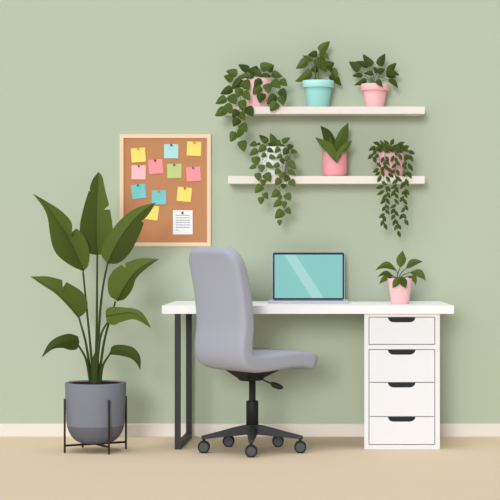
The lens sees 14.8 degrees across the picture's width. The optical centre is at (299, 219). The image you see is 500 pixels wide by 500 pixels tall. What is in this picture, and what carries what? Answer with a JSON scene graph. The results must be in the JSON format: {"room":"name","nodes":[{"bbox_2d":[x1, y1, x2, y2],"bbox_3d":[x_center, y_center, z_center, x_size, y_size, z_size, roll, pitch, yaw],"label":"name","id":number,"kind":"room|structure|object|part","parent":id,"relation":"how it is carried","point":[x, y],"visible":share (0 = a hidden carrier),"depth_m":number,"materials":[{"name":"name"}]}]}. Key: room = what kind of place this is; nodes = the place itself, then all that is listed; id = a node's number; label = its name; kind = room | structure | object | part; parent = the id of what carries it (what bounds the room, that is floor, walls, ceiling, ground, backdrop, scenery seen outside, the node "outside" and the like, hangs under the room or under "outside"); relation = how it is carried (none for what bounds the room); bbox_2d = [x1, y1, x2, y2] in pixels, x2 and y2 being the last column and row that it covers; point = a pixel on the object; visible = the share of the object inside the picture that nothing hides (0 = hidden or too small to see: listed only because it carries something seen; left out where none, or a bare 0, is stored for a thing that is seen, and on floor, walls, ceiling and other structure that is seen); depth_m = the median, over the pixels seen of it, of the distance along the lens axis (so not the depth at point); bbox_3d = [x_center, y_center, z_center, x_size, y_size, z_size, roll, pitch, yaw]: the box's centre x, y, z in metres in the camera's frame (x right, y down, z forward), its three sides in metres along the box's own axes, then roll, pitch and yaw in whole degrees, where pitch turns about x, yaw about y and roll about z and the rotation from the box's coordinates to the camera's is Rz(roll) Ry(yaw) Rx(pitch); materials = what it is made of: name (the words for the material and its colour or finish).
{"room":"home office","nodes":[
{"label":"home office","id":0,"kind":"room"},
{"bbox_2d":[0,0,499,423],"bbox_3d":[0.000,-0.808,10.680,10.000,4.000,0.120,0,0,0],"label":"wall","id":1,"kind":"structure","parent":0,"point":[76,76],"depth_m":10.62,"materials":[{"name":"green paint"}]},
{"bbox_2d":[120,134,210,245],"bbox_3d":[-0.740,-0.163,10.609,0.500,0.616,0.022,0,0,0],"label":"cork board","id":2,"kind":"object","parent":1,"relation":"attached to","point":[159,232],"visible":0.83,"depth_m":10.61,"materials":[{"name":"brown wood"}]},
{"bbox_2d":[131,165,145,179],"bbox_3d":[-0.887,-0.262,10.606,0.079,0.079,0.004,0,0,0],"label":"sticky note","id":3,"kind":"object","parent":2,"relation":"attached to","point":[137,172],"visible":1,"depth_m":10.61,"materials":[{"name":"pink paper"}]},
{"bbox_2d":[131,147,145,162],"bbox_3d":[-0.888,-0.357,10.606,0.083,0.083,0.004,0,0,0],"label":"sticky note","id":4,"kind":"object","parent":2,"relation":"attached to","point":[139,155],"visible":1,"depth_m":10.61,"materials":[{"name":"yellow paper"}]},
{"bbox_2d":[131,184,145,198],"bbox_3d":[-0.887,-0.157,10.606,0.087,0.087,0.004,0,0,0],"label":"sticky note","id":5,"kind":"object","parent":2,"relation":"attached to","point":[139,191],"visible":1,"depth_m":10.61,"materials":[{"name":"teal paper"}]},
{"bbox_2d":[145,206,158,219],"bbox_3d":[-0.817,-0.041,10.606,0.087,0.087,0.004,0,0,0],"label":"sticky note","id":6,"kind":"object","parent":2,"relation":"attached to","point":[153,215],"visible":0.59,"depth_m":10.61,"materials":[{"name":"yellow paper"}]},
{"bbox_2d":[148,159,162,173],"bbox_3d":[-0.793,-0.293,10.606,0.085,0.085,0.004,0,0,0],"label":"sticky note","id":7,"kind":"object","parent":2,"relation":"attached to","point":[156,167],"visible":1,"depth_m":10.61,"materials":[{"name":"pink paper"}]},
{"bbox_2d":[152,190,165,203],"bbox_3d":[-0.775,-0.125,10.606,0.079,0.079,0.004,0,0,0],"label":"sticky note","id":8,"kind":"object","parent":2,"relation":"attached to","point":[158,197],"visible":0.95,"depth_m":10.61,"materials":[{"name":"teal paper"}]},
{"bbox_2d":[164,144,177,157],"bbox_3d":[-0.708,-0.378,10.606,0.078,0.078,0.004,0,0,0],"label":"sticky note","id":9,"kind":"object","parent":2,"relation":"attached to","point":[169,151],"visible":1,"depth_m":10.61,"materials":[{"name":"blue paper"}]},
{"bbox_2d":[167,164,180,177],"bbox_3d":[-0.691,-0.269,10.606,0.079,0.079,0.004,0,0,0],"label":"sticky note","id":10,"kind":"object","parent":2,"relation":"attached to","point":[172,171],"visible":1,"depth_m":10.61,"materials":[{"name":"green paper"}]},
{"bbox_2d":[173,210,192,233],"bbox_3d":[-0.644,0.013,10.607,0.108,0.133,0.002,0,0,0],"label":"paper sheet","id":11,"kind":"object","parent":2,"relation":"attached to","point":[182,223],"visible":1,"depth_m":10.61,"materials":[{"name":"white paper"}]},
{"bbox_2d":[177,187,191,201],"bbox_3d":[-0.636,-0.141,10.606,0.085,0.085,0.004,0,0,0],"label":"sticky note","id":12,"kind":"object","parent":2,"relation":"attached to","point":[183,194],"visible":1,"depth_m":10.61,"materials":[{"name":"yellow paper"}]},
{"bbox_2d":[186,166,200,181],"bbox_3d":[-0.585,-0.253,10.606,0.083,0.083,0.004,0,0,0],"label":"sticky note","id":13,"kind":"object","parent":2,"relation":"attached to","point":[194,174],"visible":1,"depth_m":10.61,"materials":[{"name":"pink paper"}]},
{"bbox_2d":[187,141,200,155],"bbox_3d":[-0.583,-0.392,10.606,0.081,0.081,0.004,0,0,0],"label":"sticky note","id":14,"kind":"object","parent":2,"relation":"attached to","point":[193,149],"visible":1,"depth_m":10.61,"materials":[{"name":"yellow paper"}]},
{"bbox_2d":[0,424,499,436],"bbox_3d":[0.000,1.156,10.612,10.000,0.072,0.016,0,0,0],"label":"baseboard","id":15,"kind":"structure","parent":1,"relation":"attached to","point":[6,430],"depth_m":10.61,"materials":[{"name":"beige paint"}]},
{"bbox_2d":[224,107,424,115],"bbox_3d":[0.128,-0.593,10.520,1.092,0.039,0.200,0,0,0],"label":"wall shelf","id":16,"kind":"object","parent":1,"relation":"attached to","point":[258,111],"visible":0.84,"depth_m":10.42,"materials":[{"name":"beige paint"}]},
{"bbox_2d":[215,62,286,151],"bbox_3d":[-0.263,-0.612,10.474,0.390,0.493,0.230,0,0,0],"label":"potted plant","id":17,"kind":"object","parent":16,"relation":"on","point":[256,93],"visible":0.99,"depth_m":10.40,"materials":[{"name":"green plant"}]},
{"bbox_3d":[-0.231,-0.692,10.510,0.158,0.159,0.158,0,0,0],"label":"pot","id":18,"kind":"part","parent":17,"relation":"part of","materials":[{"name":"pink ceramic"}]},
{"bbox_2d":[295,41,340,106],"bbox_3d":[0.098,-0.792,10.508,0.175,0.360,0.187,0,0,39],"label":"potted plant","id":19,"kind":"object","parent":16,"relation":"on","point":[317,91],"visible":0.99,"depth_m":10.49,"materials":[{"name":"green plant"}]},
{"bbox_3d":[0.098,-0.668,10.510,0.151,0.112,0.151,0,0,0],"label":"pot","id":20,"kind":"part","parent":19,"relation":"part of","materials":[{"name":"teal ceramic"}]},
{"bbox_2d":[349,54,398,106],"bbox_3d":[0.411,-0.759,10.508,0.250,0.293,0.155,0,0,25],"label":"potted plant","id":21,"kind":"object","parent":16,"relation":"on","point":[374,94],"visible":0.99,"depth_m":10.49,"materials":[{"name":"green plant"}]},
{"bbox_3d":[0.407,-0.660,10.510,0.132,0.096,0.132,0,0,0],"label":"pot","id":22,"kind":"part","parent":21,"relation":"part of","materials":[{"name":"pink ceramic"}]},
{"bbox_2d":[228,176,424,183],"bbox_3d":[0.142,-0.217,10.520,1.062,0.041,0.200,0,0,0],"label":"wall shelf","id":23,"kind":"object","parent":1,"relation":"attached to","point":[231,179],"visible":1,"depth_m":10.42,"materials":[{"name":"beige paint"}]},
{"bbox_2d":[249,133,297,225],"bbox_3d":[-0.144,-0.220,10.481,0.264,0.504,0.222,0,0,0],"label":"potted plant","id":24,"kind":"object","parent":23,"relation":"on","point":[272,158],"visible":0.99,"depth_m":10.40,"materials":[{"name":"green plant"}]},
{"bbox_3d":[-0.150,-0.318,10.510,0.163,0.160,0.163,0,0,0],"label":"pot","id":25,"kind":"part","parent":24,"relation":"part of","materials":[{"name":"white ceramic"}]},
{"bbox_2d":[315,123,351,175],"bbox_3d":[0.199,-0.383,10.487,0.180,0.291,0.168,0,0,25],"label":"potted plant","id":26,"kind":"object","parent":23,"relation":"on","point":[334,160],"visible":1,"depth_m":10.46,"materials":[{"name":"green plant"}]},
{"bbox_3d":[0.189,-0.302,10.510,0.135,0.130,0.135,0,0,0],"label":"pot","id":27,"kind":"part","parent":26,"relation":"part of","materials":[{"name":"ceramic"}]},
{"bbox_2d":[368,139,414,237],"bbox_3d":[0.493,-0.172,10.476,0.257,0.536,0.228,0,0,0],"label":"potted plant","id":28,"kind":"object","parent":23,"relation":"on","point":[390,159],"visible":0.99,"depth_m":10.40,"materials":[{"name":"green plant"}]},
{"bbox_3d":[0.492,-0.307,10.510,0.159,0.138,0.159,0,0,0],"label":"pot","id":29,"kind":"part","parent":28,"relation":"part of","materials":[{"name":"pink ceramic"}]},
{"bbox_2d":[0,437,499,499],"bbox_3d":[0.000,1.242,7.680,10.000,0.100,6.120,0,0,0],"label":"floor","id":30,"kind":"structure","parent":0,"point":[31,468],"depth_m":9.18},
{"bbox_2d":[64,396,126,454],"bbox_3d":[-1.055,1.053,9.960,0.252,0.277,0.253,0,0,16],"label":"plant stand","id":31,"kind":"object","parent":30,"relation":"on","point":[125,441],"visible":0.8,"depth_m":9.87,"materials":[{"name":"black metal"}]},
{"bbox_3d":[-1.204,1.053,9.876,0.011,0.277,0.010,0,0,0],"label":"leg","id":32,"kind":"part","parent":31,"relation":"part of","materials":[{"name":"brown metal"}]},
{"bbox_2d":[30,172,157,443],"bbox_3d":[-1.043,0.450,9.948,0.649,1.399,0.338,0,0,0],"label":"banana plant","id":33,"kind":"object","parent":31,"relation":"on","point":[86,400],"visible":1,"depth_m":9.88,"materials":[{"name":"green plant"}]},
{"bbox_3d":[-1.103,0.738,9.902,0.088,0.205,0.022,0,0,-43],"label":"stem","id":34,"kind":"part","parent":33,"relation":"part of","materials":[{"name":"green plant"}]},
{"bbox_3d":[-1.102,0.669,9.932,0.079,0.339,0.019,0,0,-29],"label":"stem","id":35,"kind":"part","parent":33,"relation":"part of","materials":[{"name":"green plant"}]},
{"bbox_3d":[-1.093,0.552,9.960,0.064,0.575,0.015,0,0,0],"label":"stem","id":36,"kind":"part","parent":33,"relation":"part of","materials":[{"name":"green plant"}]},
{"bbox_3d":[-1.056,0.767,9.948,0.068,0.180,0.068,0,0,0],"label":"stem","id":37,"kind":"part","parent":33,"relation":"part of","materials":[{"name":"green plant"}]},
{"bbox_3d":[-1.055,0.994,9.960,0.316,0.312,0.316,0,0,0],"label":"pot","id":38,"kind":"part","parent":33,"relation":"part of","materials":[{"name":"ceramic"}]},
{"bbox_3d":[-1.054,0.509,9.979,0.014,0.661,0.034,0,0,24],"label":"stem","id":39,"kind":"part","parent":33,"relation":"part of","materials":[{"name":"green plant"}]},
{"bbox_3d":[-1.021,0.676,9.896,0.103,0.322,0.026,0,0,43],"label":"stem","id":40,"kind":"part","parent":33,"relation":"part of","materials":[{"name":"green plant"}]},
{"bbox_3d":[-1.023,0.531,9.947,0.072,0.616,0.019,0,0,22],"label":"stem","id":41,"kind":"part","parent":33,"relation":"part of","materials":[{"name":"green plant"}]},
{"bbox_3d":[-1.004,0.760,9.912,0.075,0.161,0.021,0,0,30],"label":"stem","id":42,"kind":"part","parent":33,"relation":"part of","materials":[{"name":"green plant"}]},
{"bbox_3d":[-0.996,0.627,9.921,0.106,0.422,0.020,0,0,20],"label":"stem","id":43,"kind":"part","parent":33,"relation":"part of","materials":[{"name":"green plant"}]},
{"bbox_3d":[-0.971,1.053,9.811,0.011,0.277,0.010,0,0,0],"label":"leg","id":44,"kind":"part","parent":31,"relation":"part of","materials":[{"name":"brown metal"}]},
{"bbox_3d":[-0.906,1.053,10.043,0.011,0.277,0.010,0,0,0],"label":"leg","id":45,"kind":"part","parent":31,"relation":"part of","materials":[{"name":"brown metal"}]},
{"bbox_2d":[189,246,317,457],"bbox_3d":[-0.258,0.663,9.953,0.588,1.057,0.519,0,0,-40],"label":"office chair","id":46,"kind":"object","parent":30,"relation":"on","point":[221,285],"visible":1,"depth_m":9.79,"materials":[{"name":"grey fabric"}]},
{"bbox_3d":[-0.410,0.444,9.792,0.148,0.618,0.410,0,0,-40],"label":"backrest","id":47,"kind":"part","parent":46,"relation":"part of","materials":[{"name":"grey fabric"}]},
{"bbox_3d":[-0.201,0.723,9.968,0.479,0.107,0.410,0,0,-40],"label":"seat","id":48,"kind":"part","parent":46,"relation":"part of","materials":[{"name":"grey fabric"}]},
{"bbox_2d":[162,301,453,449],"bbox_3d":[0.041,0.818,10.295,1.514,0.748,0.590,0,0,0],"label":"desk","id":49,"kind":"object","parent":30,"relation":"on","point":[177,308],"visible":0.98,"depth_m":10.02,"materials":[{"name":"white laminate"}]},
{"bbox_2d":[268,252,348,302],"bbox_3d":[0.045,0.309,10.397,0.431,0.269,0.264,0,0,0],"label":"laptop","id":50,"kind":"object","parent":49,"relation":"on","point":[297,277],"visible":1,"depth_m":10.50,"materials":[{"name":"metal"}]},
{"bbox_2d":[376,251,425,303],"bbox_3d":[0.538,0.302,10.205,0.230,0.282,0.168,0,0,-28],"label":"potted plant","id":51,"kind":"object","parent":49,"relation":"on","point":[399,287],"visible":1,"depth_m":10.20,"materials":[{"name":"green plant"}]},
{"bbox_3d":[0.529,0.376,10.220,0.134,0.136,0.134,0,0,0],"label":"pot","id":52,"kind":"part","parent":51,"relation":"part of","materials":[{"name":"pink ceramic"}]},
{"bbox_2d":[364,314,439,448],"bbox_3d":[0.531,0.840,10.297,0.393,0.704,0.525,0,0,0],"label":"drawer unit","id":53,"kind":"object","parent":30,"relation":"on","point":[402,351],"visible":0.99,"depth_m":10.04,"materials":[{"name":"white paint"}]},
{"bbox_3d":[0.530,1.095,10.044,0.338,0.141,0.016,0,0,0],"label":"drawer","id":54,"kind":"part","parent":53,"relation":"part of","materials":[{"name":"white paint"}]},
{"bbox_3d":[0.529,1.037,10.047,0.142,0.024,0.010,0,0,0],"label":"handle","id":55,"kind":"part","parent":53,"relation":"part of","materials":[{"name":"black plastic"}]},
{"bbox_3d":[0.530,0.933,10.044,0.338,0.174,0.016,0,0,0],"label":"drawer","id":56,"kind":"part","parent":53,"relation":"part of","materials":[{"name":"white paint"}]},
{"bbox_3d":[0.529,0.859,10.047,0.142,0.024,0.010,0,0,0],"label":"handle","id":57,"kind":"part","parent":53,"relation":"part of","materials":[{"name":"black plastic"}]},
{"bbox_3d":[0.530,0.759,10.044,0.338,0.166,0.016,0,0,0],"label":"drawer","id":58,"kind":"part","parent":53,"relation":"part of","materials":[{"name":"white paint"}]},
{"bbox_3d":[0.529,0.688,10.047,0.142,0.024,0.010,0,0,0],"label":"handle","id":59,"kind":"part","parent":53,"relation":"part of","materials":[{"name":"black plastic"}]},
{"bbox_3d":[0.530,0.576,10.044,0.338,0.137,0.016,0,0,0],"label":"drawer","id":60,"kind":"part","parent":53,"relation":"part of","materials":[{"name":"white paint"}]},
{"bbox_3d":[0.529,0.520,10.047,0.142,0.024,0.010,0,0,0],"label":"handle","id":61,"kind":"part","parent":53,"relation":"part of","materials":[{"name":"black plastic"}]}
]}

